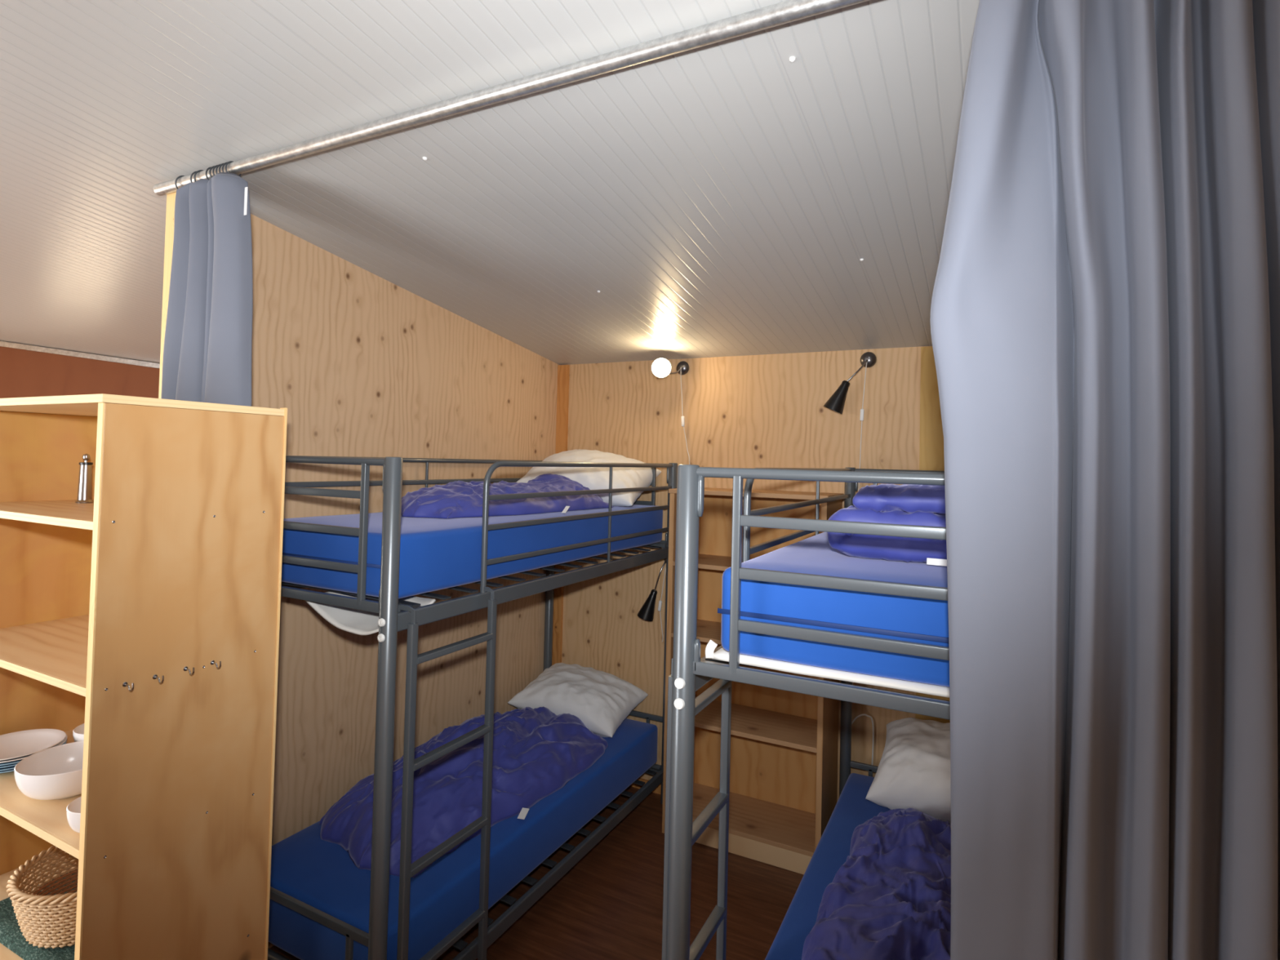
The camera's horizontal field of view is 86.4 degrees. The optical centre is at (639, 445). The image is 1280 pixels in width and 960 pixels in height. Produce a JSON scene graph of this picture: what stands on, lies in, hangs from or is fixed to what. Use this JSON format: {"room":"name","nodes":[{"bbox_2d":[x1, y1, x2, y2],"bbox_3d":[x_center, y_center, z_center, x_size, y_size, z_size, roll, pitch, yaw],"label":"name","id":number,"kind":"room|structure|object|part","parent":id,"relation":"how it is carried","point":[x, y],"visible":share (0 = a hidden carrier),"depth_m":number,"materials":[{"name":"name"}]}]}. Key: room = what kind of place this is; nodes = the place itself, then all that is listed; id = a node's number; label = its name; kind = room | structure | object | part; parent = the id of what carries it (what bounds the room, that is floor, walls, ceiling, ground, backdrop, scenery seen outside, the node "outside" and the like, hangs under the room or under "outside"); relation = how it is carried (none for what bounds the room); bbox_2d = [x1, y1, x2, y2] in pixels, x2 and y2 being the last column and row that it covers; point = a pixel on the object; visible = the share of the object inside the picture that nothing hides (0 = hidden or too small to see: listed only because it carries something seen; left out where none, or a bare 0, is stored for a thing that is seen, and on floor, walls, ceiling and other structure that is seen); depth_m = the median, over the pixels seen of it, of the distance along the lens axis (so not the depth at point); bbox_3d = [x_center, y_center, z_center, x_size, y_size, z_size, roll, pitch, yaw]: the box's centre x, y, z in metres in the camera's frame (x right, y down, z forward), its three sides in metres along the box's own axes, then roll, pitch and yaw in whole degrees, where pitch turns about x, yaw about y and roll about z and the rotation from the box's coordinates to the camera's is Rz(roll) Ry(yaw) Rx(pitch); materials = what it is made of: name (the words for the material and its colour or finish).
{"room":"dormitory","nodes":[
{"label":"dormitory","id":0,"kind":"room"},
{"bbox_2d":[0,340,159,398],"bbox_3d":[-4.255,0.531,5.204,2.564,2.762,0.080,2,-1,-18],"label":"wall","id":1,"kind":"structure","parent":0,"point":[24,373],"depth_m":5.15,"materials":[{"name":"brown wood"}]},
{"bbox_2d":[0,341,159,368],"bbox_3d":[-4.221,-0.685,5.178,2.491,0.282,0.020,2,-1,-18],"label":"trim","id":2,"kind":"structure","parent":1,"relation":"attached to","point":[2,344],"depth_m":5.16,"materials":[{"name":"wood"}]},
{"bbox_2d":[250,213,558,948],"bbox_3d":[-1.083,0.534,3.288,0.065,2.824,2.276,1,-1,27],"label":"wall","id":3,"kind":"structure","parent":0,"point":[361,364],"depth_m":2.99,"materials":[{"name":"brown wood"}]},
{"bbox_2d":[158,191,176,398],"bbox_3d":[-1.607,0.497,2.273,0.076,2.825,0.010,1,-1,27],"label":"trim","id":4,"kind":"structure","parent":3,"relation":"attached to","point":[171,197],"depth_m":2.30,"materials":[{"name":"beige wood"}]},
{"bbox_2d":[0,0,979,364],"bbox_3d":[-2.139,-0.977,2.494,8.150,0.798,4.950,1,-1,27],"label":"ceiling","id":5,"kind":"structure","parent":0,"point":[727,197],"depth_m":2.00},
{"bbox_2d":[153,0,869,195],"bbox_3d":[-0.106,-0.846,1.522,3.422,0.037,0.037,1,-1,27],"label":"curtain rod","id":6,"kind":"object","parent":5,"relation":"attached to","point":[789,11],"visible":1,"depth_m":1.55,"materials":[{"name":"metal"}]},
{"bbox_2d":[160,160,253,406],"bbox_3d":[-1.375,0.453,2.100,0.434,2.676,0.100,1,-1,27],"label":"curtain","id":7,"kind":"object","parent":6,"relation":"hanging from","point":[208,339],"visible":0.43,"depth_m":2.08,"materials":[{"name":"grey fabric"}]},
{"bbox_2d":[929,0,1279,959],"bbox_3d":[0.802,0.525,0.990,0.722,2.766,0.092,1,-1,28],"label":"curtain","id":8,"kind":"object","parent":6,"relation":"hanging from","point":[1104,318],"visible":1,"depth_m":1.04,"materials":[{"name":"grey fabric"}]},
{"bbox_2d":[789,56,795,62],"bbox_3d":[0.334,-0.844,1.490,0.014,0.008,0.014,2,-2,-29],"label":"cap","id":9,"kind":"object","parent":5,"relation":"attached to","point":[792,59],"visible":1,"depth_m":1.49,"materials":[{"name":"white plastic"}]},
{"bbox_2d":[270,786,804,959],"bbox_3d":[-2.211,1.939,2.426,8.150,0.080,4.950,1,-1,27],"label":"floor","id":10,"kind":"structure","parent":0,"point":[608,905],"depth_m":2.92,"materials":[{"name":"brown laminate"}]},
{"bbox_2d":[0,393,287,959],"bbox_3d":[-1.413,0.895,1.793,0.831,2.016,0.428,1,-1,27],"label":"shelving unit","id":11,"kind":"object","parent":10,"relation":"on","point":[144,615],"visible":0.98,"depth_m":1.64,"materials":[{"name":"brown wood"}]},
{"bbox_2d":[0,768,13,773],"bbox_3d":[-1.680,0.845,1.835,0.209,0.018,0.209,1,-1,27],"label":"plate","id":12,"kind":"object","parent":11,"relation":"on","point":[8,771],"visible":0.07,"depth_m":1.75,"materials":[{"name":"blue ceramic"}]},
{"bbox_2d":[0,742,66,771],"bbox_3d":[-1.680,0.838,1.832,0.209,0.018,0.209,1,-1,27],"label":"plate","id":13,"kind":"object","parent":12,"relation":"on","point":[11,767],"visible":0.07,"depth_m":1.76,"materials":[{"name":"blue ceramic"}]},
{"bbox_2d":[0,763,17,768],"bbox_3d":[-1.683,0.832,1.833,0.209,0.018,0.209,1,-1,27],"label":"plate","id":14,"kind":"object","parent":13,"relation":"on","point":[12,765],"visible":0.16,"depth_m":1.76,"materials":[{"name":"blue ceramic"}]},
{"bbox_2d":[0,739,66,765],"bbox_3d":[-1.679,0.825,1.834,0.209,0.018,0.209,1,-1,27],"label":"plate","id":15,"kind":"object","parent":14,"relation":"on","point":[15,762],"visible":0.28,"depth_m":1.77,"materials":[{"name":"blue ceramic"}]},
{"bbox_2d":[0,734,67,763],"bbox_3d":[-1.679,0.819,1.835,0.209,0.018,0.209,1,-1,27],"label":"plate","id":16,"kind":"object","parent":15,"relation":"on","point":[64,740],"visible":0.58,"depth_m":1.79,"materials":[{"name":"white ceramic"}]},
{"bbox_2d":[0,728,66,760],"bbox_3d":[-1.683,0.812,1.834,0.209,0.018,0.209,1,-1,27],"label":"plate","id":17,"kind":"object","parent":16,"relation":"on","point":[17,744],"visible":0.99,"depth_m":1.88,"materials":[{"name":"white ceramic"}]},
{"bbox_3d":[-1.434,1.222,1.792,0.757,0.018,0.412,1,-1,27],"label":"shelf","id":18,"kind":"part","parent":11,"relation":"part of","materials":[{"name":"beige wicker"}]},
{"bbox_2d":[0,871,76,959],"bbox_3d":[-1.390,1.200,1.741,0.560,0.023,0.307,1,-1,27],"label":"folded towel","id":19,"kind":"object","parent":11,"relation":"on","point":[11,937],"visible":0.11,"depth_m":1.63,"materials":[{"name":"green fabric"}]},
{"bbox_2d":[5,845,78,948],"bbox_3d":[-1.385,1.111,1.716,0.316,0.140,0.316,0,-2,37],"label":"wicker basket","id":20,"kind":"object","parent":19,"relation":"on","point":[46,920],"visible":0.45,"depth_m":1.60,"materials":[{"name":"beige wicker"}]},
{"bbox_3d":[-1.426,0.869,1.800,0.757,0.018,0.412,1,-1,27],"label":"shelf","id":21,"kind":"part","parent":11,"relation":"part of","materials":[{"name":"brown wood"}]},
{"bbox_3d":[-1.417,0.528,1.807,0.757,0.018,0.412,1,-1,27],"label":"shelf","id":22,"kind":"part","parent":11,"relation":"part of","materials":[{"name":"brown wood"}]},
{"bbox_3d":[-1.409,0.174,1.816,0.757,0.018,0.412,1,-1,27],"label":"shelf","id":23,"kind":"part","parent":11,"relation":"part of","materials":[{"name":"brown wood"}]},
{"bbox_2d":[13,741,84,799],"bbox_3d":[-1.423,0.817,1.701,0.210,0.080,0.210,1,-1,27],"label":"bowl","id":24,"kind":"object","parent":11,"relation":"on","point":[55,772],"visible":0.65,"depth_m":1.66,"materials":[{"name":"white ceramic"}]},
{"bbox_3d":[-1.770,0.902,1.979,0.019,1.993,0.424,1,-1,27],"label":"panel","id":25,"kind":"part","parent":11,"relation":"part of","materials":[{"name":"brown wood"}]},
{"bbox_2d":[66,795,81,833],"bbox_3d":[-1.217,0.828,1.533,0.116,0.060,0.116,1,-1,27],"label":"bowl","id":26,"kind":"object","parent":11,"relation":"on","point":[73,808],"visible":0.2,"depth_m":1.49,"materials":[{"name":"white ceramic"}]},
{"bbox_2d":[72,723,84,742],"bbox_3d":[-1.539,0.830,1.946,0.128,0.060,0.128,1,-1,27],"label":"bowl","id":27,"kind":"object","parent":11,"relation":"on","point":[78,731],"visible":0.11,"depth_m":1.90,"materials":[{"name":"white ceramic"}]},
{"bbox_2d":[75,453,93,502],"bbox_3d":[-1.589,0.093,1.951,0.041,0.140,0.041,1,-1,27],"label":"shaker","id":28,"kind":"object","parent":11,"relation":"on","point":[85,478],"visible":1,"depth_m":1.94,"materials":[{"name":"silver metal"}]},
{"bbox_3d":[-1.587,0.035,1.952,0.018,0.025,0.018,1,-1,27],"label":"knob","id":29,"kind":"part","parent":28,"relation":"part of","materials":[{"name":"silver metal"}]},
{"bbox_3d":[-1.081,0.911,1.622,0.019,1.993,0.416,1,-1,27],"label":"panel","id":30,"kind":"part","parent":11,"relation":"part of","materials":[{"name":"brown wood"}]},
{"bbox_2d":[267,455,677,959],"bbox_3d":[-0.644,1.006,3.088,0.900,1.891,2.078,1,-1,27],"label":"bunk bed","id":31,"kind":"object","parent":10,"relation":"on","point":[391,620],"visible":0.52,"depth_m":2.21,"materials":[{"name":"grey metal"}]},
{"bbox_3d":[-1.009,0.554,3.295,0.026,0.055,1.989,1,-1,27],"label":"rail","id":32,"kind":"part","parent":31,"relation":"part of","materials":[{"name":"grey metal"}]},
{"bbox_3d":[-1.132,1.464,2.189,0.781,0.028,0.016,1,-1,27],"label":"rail","id":33,"kind":"part","parent":31,"relation":"part of","materials":[{"name":"grey metal"}]},
{"bbox_3d":[-1.106,0.375,2.214,0.558,0.024,0.014,1,-1,27],"label":"rail","id":34,"kind":"part","parent":31,"relation":"part of","materials":[{"name":"grey metal"}]},
{"bbox_3d":[-1.103,0.263,2.217,0.558,0.024,0.014,1,-1,27],"label":"rail","id":35,"kind":"part","parent":31,"relation":"part of","materials":[{"name":"grey metal"}]},
{"bbox_3d":[-1.100,0.148,2.220,0.558,0.024,0.014,1,-1,27],"label":"rail","id":36,"kind":"part","parent":31,"relation":"part of","materials":[{"name":"grey metal"}]},
{"bbox_3d":[-1.108,0.482,2.212,0.781,0.030,0.018,1,-1,27],"label":"rail","id":37,"kind":"part","parent":31,"relation":"part of","materials":[{"name":"grey metal"}]},
{"bbox_3d":[-1.098,0.045,2.222,0.786,0.023,0.023,1,-1,27],"label":"rail","id":38,"kind":"part","parent":31,"relation":"part of","materials":[{"name":"grey metal"}]},
{"bbox_2d":[304,591,435,635],"bbox_3d":[-0.893,0.546,2.249,0.392,0.093,0.206,1,-1,27],"label":"pad","id":39,"kind":"object","parent":31,"relation":"hanging from","point":[359,622],"visible":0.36,"depth_m":2.22,"materials":[{"name":"white fabric"}]},
{"bbox_3d":[-0.759,0.979,2.015,0.052,1.891,0.052,1,-1,27],"label":"post","id":40,"kind":"part","parent":31,"relation":"part of","materials":[{"name":"grey metal"}]},
{"bbox_3d":[-0.997,0.073,3.305,0.021,0.021,1.989,1,-1,27],"label":"wall guard rail","id":41,"kind":"part","parent":31,"relation":"part of","materials":[{"name":"grey metal"}]},
{"bbox_2d":[268,718,657,959],"bbox_3d":[-0.669,1.615,3.087,0.750,0.221,1.934,1,-1,27],"label":"mattress","id":42,"kind":"object","parent":31,"relation":"on","point":[317,873],"visible":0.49,"depth_m":2.42,"materials":[{"name":"blue fabric"}]},
{"bbox_2d":[319,706,608,877],"bbox_3d":[-0.724,1.389,3.039,0.771,0.225,1.392,1,-1,27],"label":"quilt","id":43,"kind":"object","parent":42,"relation":"on","point":[537,751],"visible":0.83,"depth_m":2.79,"materials":[{"name":"purple fabric"}]},
{"bbox_2d":[507,662,648,737],"bbox_3d":[-0.340,1.401,3.822,0.656,0.257,0.477,1,-1,27],"label":"pillow","id":44,"kind":"object","parent":42,"relation":"on","point":[602,700],"visible":0.92,"depth_m":3.70,"materials":[{"name":"white fabric"}]},
{"bbox_2d":[281,504,662,598],"bbox_3d":[-0.640,0.401,3.115,0.752,0.209,1.934,1,-1,27],"label":"mattress","id":45,"kind":"object","parent":31,"relation":"on","point":[436,553],"visible":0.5,"depth_m":2.37,"materials":[{"name":"blue fabric"}]},
{"bbox_2d":[400,473,613,519],"bbox_3d":[-0.648,0.216,3.209,0.740,0.161,1.224,1,-1,27],"label":"quilt","id":46,"kind":"object","parent":45,"relation":"on","point":[459,499],"visible":0.77,"depth_m":2.91,"materials":[{"name":"purple fabric"}]},
{"bbox_2d":[515,448,661,506],"bbox_3d":[-0.304,0.171,3.866,0.748,0.301,0.470,1,-1,19],"label":"pillow","id":47,"kind":"object","parent":45,"relation":"on","point":[592,477],"visible":0.6,"depth_m":3.70,"materials":[{"name":"white fabric"}]},
{"bbox_3d":[-0.530,1.172,2.363,0.022,1.272,0.026,1,-1,27],"label":"ladder rail","id":48,"kind":"part","parent":31,"relation":"part of","materials":[{"name":"grey metal"}]},
{"bbox_3d":[-0.287,0.563,2.923,0.026,0.055,1.989,1,-1,27],"label":"rail","id":49,"kind":"part","parent":31,"relation":"part of","materials":[{"name":"grey metal"}]},
{"bbox_3d":[-0.558,1.034,4.182,0.052,1.891,0.052,1,-1,27],"label":"post","id":50,"kind":"part","parent":31,"relation":"part of","materials":[{"name":"grey metal"}]},
{"bbox_3d":[-0.317,1.783,2.895,0.026,0.055,1.989,1,-1,27],"label":"rail","id":51,"kind":"part","parent":31,"relation":"part of","materials":[{"name":"grey metal"}]},
{"bbox_3d":[-0.190,0.320,3.106,0.021,0.486,1.590,1,-1,27],"label":"guard rail","id":52,"kind":"part","parent":31,"relation":"part of","materials":[{"name":"grey metal"}]},
{"bbox_3d":[-0.180,0.327,4.013,0.558,0.024,0.014,1,-1,27],"label":"rail","id":53,"kind":"part","parent":31,"relation":"part of","materials":[{"name":"grey metal"}]},
{"bbox_3d":[-0.209,1.528,3.985,0.781,0.028,0.016,1,-1,27],"label":"rail","id":54,"kind":"part","parent":31,"relation":"part of","materials":[{"name":"grey metal"}]},
{"bbox_3d":[-0.216,1.811,3.978,0.781,0.030,0.018,1,-1,27],"label":"rail","id":55,"kind":"part","parent":31,"relation":"part of","materials":[{"name":"grey metal"}]},
{"bbox_3d":[0.164,1.043,3.811,0.052,1.891,0.052,1,-1,27],"label":"post","id":56,"kind":"part","parent":31,"relation":"part of","materials":[{"name":"grey metal"}]},
{"bbox_2d":[662,487,844,874],"bbox_3d":[0.573,1.112,3.483,0.814,1.757,0.376,1,-1,27],"label":"bookcase","id":57,"kind":"object","parent":10,"relation":"on","point":[783,798],"visible":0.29,"depth_m":3.52,"materials":[{"name":"brown wood"}]},
{"bbox_3d":[0.230,1.119,3.662,0.027,1.735,0.372,1,-1,27],"label":"panel","id":58,"kind":"part","parent":57,"relation":"part of","materials":[{"name":"brown wood"}]},
{"bbox_3d":[0.575,0.982,3.483,0.748,0.022,0.359,1,-1,27],"label":"shelf","id":59,"kind":"part","parent":57,"relation":"part of","materials":[{"name":"brown wood"}]},
{"bbox_3d":[0.584,0.617,3.491,0.748,0.022,0.359,1,-1,27],"label":"shelf","id":60,"kind":"part","parent":57,"relation":"part of","materials":[{"name":"brown wood"}]},
{"bbox_3d":[0.553,1.886,3.462,0.748,0.022,0.359,1,-1,27],"label":"shelf","id":61,"kind":"part","parent":57,"relation":"part of","materials":[{"name":"brown wood"}]},
{"bbox_3d":[0.565,1.409,3.473,0.748,0.022,0.359,1,-1,27],"label":"shelf","id":62,"kind":"part","parent":57,"relation":"part of","materials":[{"name":"brown wood"}]},
{"bbox_3d":[0.656,1.121,3.644,0.748,1.710,0.012,1,-1,27],"label":"panel","id":63,"kind":"part","parent":57,"relation":"part of","materials":[{"name":"orange wood"}]},
{"bbox_3d":[0.919,1.128,3.307,0.027,1.735,0.372,1,-1,27],"label":"panel","id":64,"kind":"part","parent":57,"relation":"part of","materials":[{"name":"brown wood"}]},
{"bbox_2d":[662,464,950,959],"bbox_3d":[0.894,1.025,2.247,0.900,1.891,2.078,1,-1,27],"label":"bunk bed","id":65,"kind":"object","parent":10,"relation":"on","point":[690,673],"visible":0.23,"depth_m":1.51,"materials":[{"name":"grey metal"}]},
{"bbox_3d":[0.088,0.988,1.529,0.052,1.891,0.052,1,-1,27],"label":"post","id":66,"kind":"part","parent":65,"relation":"part of","materials":[{"name":"grey metal"}]},
{"bbox_3d":[0.561,0.573,2.437,0.026,0.055,1.989,1,-1,27],"label":"rail","id":67,"kind":"part","parent":65,"relation":"part of","materials":[{"name":"grey metal"}]},
{"bbox_3d":[0.234,1.181,1.920,0.022,1.272,0.026,1,-1,27],"label":"ladder rail","id":68,"kind":"part","parent":65,"relation":"part of","materials":[{"name":"grey metal"}]},
{"bbox_3d":[0.658,0.330,2.620,0.021,0.486,1.590,1,-1,27],"label":"guard rail","id":69,"kind":"part","parent":65,"relation":"part of","materials":[{"name":"grey metal"}]},
{"bbox_3d":[0.472,0.064,1.365,0.786,0.023,0.023,1,-1,27],"label":"rail","id":70,"kind":"part","parent":65,"relation":"part of","materials":[{"name":"grey metal"}]},
{"bbox_3d":[0.461,0.501,1.355,0.781,0.030,0.018,1,-1,27],"label":"rail","id":71,"kind":"part","parent":65,"relation":"part of","materials":[{"name":"grey metal"}]},
{"bbox_2d":[705,639,949,697],"bbox_3d":[0.907,0.500,2.248,0.713,0.045,1.945,1,-1,27],"label":"pad","id":72,"kind":"object","parent":65,"relation":"on","point":[722,654],"visible":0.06,"depth_m":1.44,"materials":[{"name":"white fabric"}]},
{"bbox_2d":[717,531,949,686],"bbox_3d":[0.941,0.410,2.253,0.727,0.202,1.934,1,-1,27],"label":"mattress","id":73,"kind":"object","parent":72,"relation":"on","point":[909,619],"visible":0.23,"depth_m":1.46,"materials":[{"name":"blue fabric"}]},
{"bbox_2d":[826,484,946,566],"bbox_3d":[0.863,0.199,1.898,0.574,0.197,0.646,1,-1,27],"label":"quilt","id":74,"kind":"object","parent":73,"relation":"on","point":[891,504],"visible":0.42,"depth_m":1.69,"materials":[{"name":"purple fabric"}]},
{"bbox_2d":[764,773,890,959],"bbox_3d":[0.898,1.633,2.231,0.756,0.221,1.934,1,-1,27],"label":"mattress","id":75,"kind":"object","parent":65,"relation":"on","point":[851,810],"visible":0.27,"depth_m":2.49,"materials":[{"name":"fabric"}]},
{"bbox_2d":[801,808,951,959],"bbox_3d":[0.881,1.421,2.074,0.673,0.196,1.427,1,-1,27],"label":"quilt","id":76,"kind":"object","parent":75,"relation":"on","point":[890,899],"visible":0.66,"depth_m":2.11,"materials":[{"name":"purple fabric"}]},
{"bbox_2d":[865,717,951,824],"bbox_3d":[1.307,1.374,2.865,0.600,0.348,0.446,1,-2,30],"label":"pillow","id":77,"kind":"object","parent":75,"relation":"on","point":[913,771],"visible":0.5,"depth_m":2.79,"materials":[{"name":"white fabric"}]},
{"bbox_3d":[0.467,0.282,1.360,0.558,0.024,0.014,1,-1,27],"label":"rail","id":78,"kind":"part","parent":65,"relation":"part of","materials":[{"name":"grey metal"}]},
{"bbox_3d":[0.469,0.167,1.363,0.558,0.024,0.014,1,-1,27],"label":"rail","id":79,"kind":"part","parent":65,"relation":"part of","materials":[{"name":"grey metal"}]},
{"bbox_3d":[0.464,0.394,1.357,0.558,0.024,0.014,1,-1,27],"label":"rail","id":80,"kind":"part","parent":65,"relation":"part of","materials":[{"name":"grey metal"}]},
{"bbox_3d":[1.011,1.052,3.325,0.052,1.891,0.052,1,-1,27],"label":"post","id":81,"kind":"part","parent":65,"relation":"part of","materials":[{"name":"grey metal"}]},
{"bbox_3d":[1.360,1.547,3.128,0.781,0.028,0.016,1,-1,27],"label":"rail","id":82,"kind":"part","parent":65,"relation":"part of","materials":[{"name":"grey metal"}]},
{"bbox_3d":[1.395,0.128,3.160,0.786,0.023,0.023,1,-1,27],"label":"rail","id":83,"kind":"part","parent":65,"relation":"part of","materials":[{"name":"grey metal"}]},
{"bbox_2d":[561,346,928,802],"bbox_3d":[-0.364,0.729,4.237,6.350,2.512,0.080,1,-1,27],"label":"wall","id":84,"kind":"structure","parent":0,"point":[763,411],"depth_m":3.81,"materials":[{"name":"brown wood"}]},
{"bbox_2d":[551,364,569,665],"bbox_3d":[-0.510,0.738,4.254,0.074,2.488,0.022,1,-1,27],"label":"trim","id":85,"kind":"structure","parent":84,"relation":"attached to","point":[563,371],"depth_m":4.25,"materials":[{"name":"brown wood"}]},
{"bbox_2d":[629,777,661,794],"bbox_3d":[-0.120,1.959,4.013,0.864,0.054,0.016,1,-1,27],"label":"baseboard","id":86,"kind":"structure","parent":84,"relation":"attached to","point":[658,789],"depth_m":3.93,"materials":[{"name":"brown wood"}]},
{"bbox_2d":[637,558,666,642],"bbox_3d":[0.092,0.861,3.892,0.215,0.515,0.095,2,-1,-14],"label":"wall lamp","id":87,"kind":"object","parent":84,"relation":"attached to","point":[646,612],"visible":0.84,"depth_m":3.85,"materials":[{"name":"black metal"}]},
{"bbox_3d":[0.037,0.904,3.878,0.104,0.178,0.094,2,-1,-19],"label":"lamp shade","id":88,"kind":"part","parent":87,"relation":"part of","materials":[{"name":"black metal"}]},
{"bbox_2d":[657,600,662,611],"bbox_3d":[0.114,0.914,3.883,0.024,0.061,0.012,1,-1,27],"label":"switch","id":89,"kind":"object","parent":87,"relation":"attached to","point":[660,602],"depth_m":3.88,"materials":[{"name":"white plastic"}]},
{"bbox_3d":[0.135,0.881,3.881,0.042,0.476,0.013,1,-1,11],"label":"cord","id":90,"kind":"part","parent":87,"relation":"part of","materials":[{"name":"white plastic"}]},
{"bbox_2d":[651,357,689,464],"bbox_3d":[0.142,0.699,3.794,0.269,2.377,0.137,3,-2,-44],"label":"wall lamp","id":91,"kind":"object","parent":84,"relation":"attached to","point":[661,367],"visible":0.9,"depth_m":3.75,"materials":[{"name":"silver metal"}]},
{"bbox_3d":[0.119,-0.426,3.752,0.089,0.090,0.089,2,-2,-40],"label":"bulb","id":92,"kind":"part","parent":91,"relation":"part of","materials":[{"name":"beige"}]},
{"bbox_3d":[0.123,-0.425,3.797,0.112,0.112,0.127,1,-1,5],"label":"lamp shade","id":93,"kind":"part","parent":91,"relation":"part of","materials":[{"name":"white glass"}]},
{"bbox_2d":[680,416,684,426],"bbox_3d":[0.243,-0.138,3.854,0.021,0.060,0.012,1,-1,27],"label":"switch","id":94,"kind":"object","parent":91,"relation":"attached to","point":[682,417],"depth_m":3.85,"materials":[{"name":"white plastic"}]},
{"bbox_3d":[0.237,0.722,3.837,0.082,2.337,0.023,1,-1,24],"label":"cord","id":95,"kind":"part","parent":91,"relation":"part of","materials":[{"name":"white plastic"}]},
{"bbox_2d":[823,351,876,684],"bbox_3d":[1.028,0.751,3.387,0.269,2.457,0.098,2,-1,-5],"label":"wall lamp","id":96,"kind":"object","parent":84,"relation":"attached to","point":[836,402],"visible":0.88,"depth_m":3.38,"materials":[{"name":"black metal"}]},
{"bbox_3d":[0.980,-0.240,3.394,0.126,0.170,0.100,1,-1,27],"label":"lamp shade","id":97,"kind":"part","parent":96,"relation":"part of","materials":[{"name":"black metal"}]},
{"bbox_3d":[1.084,0.772,3.401,0.059,2.417,0.022,1,-2,33],"label":"cord","id":98,"kind":"part","parent":96,"relation":"part of","materials":[{"name":"white plastic"}]},
{"bbox_2d":[859,408,864,421],"bbox_3d":[1.111,-0.153,3.409,0.020,0.060,0.012,1,-1,27],"label":"switch","id":99,"kind":"object","parent":96,"relation":"attached to","point":[861,418],"depth_m":3.40,"materials":[{"name":"white plastic"}]},
{"bbox_2d":[851,713,874,764],"bbox_3d":[1.090,1.151,3.379,0.139,1.300,0.059,1,-1,27],"label":"power cable","id":100,"kind":"object","parent":84,"relation":"attached to","point":[863,714],"visible":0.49,"depth_m":3.36,"materials":[{"name":"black plastic"}]},
{"bbox_2d":[915,346,950,723],"bbox_3d":[1.585,0.764,3.182,0.538,2.488,0.012,1,-1,27],"label":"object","id":101,"kind":"structure","parent":84,"relation":"attached to","point":[931,437],"depth_m":3.30,"materials":[{"name":"brown wood"}]}
]}

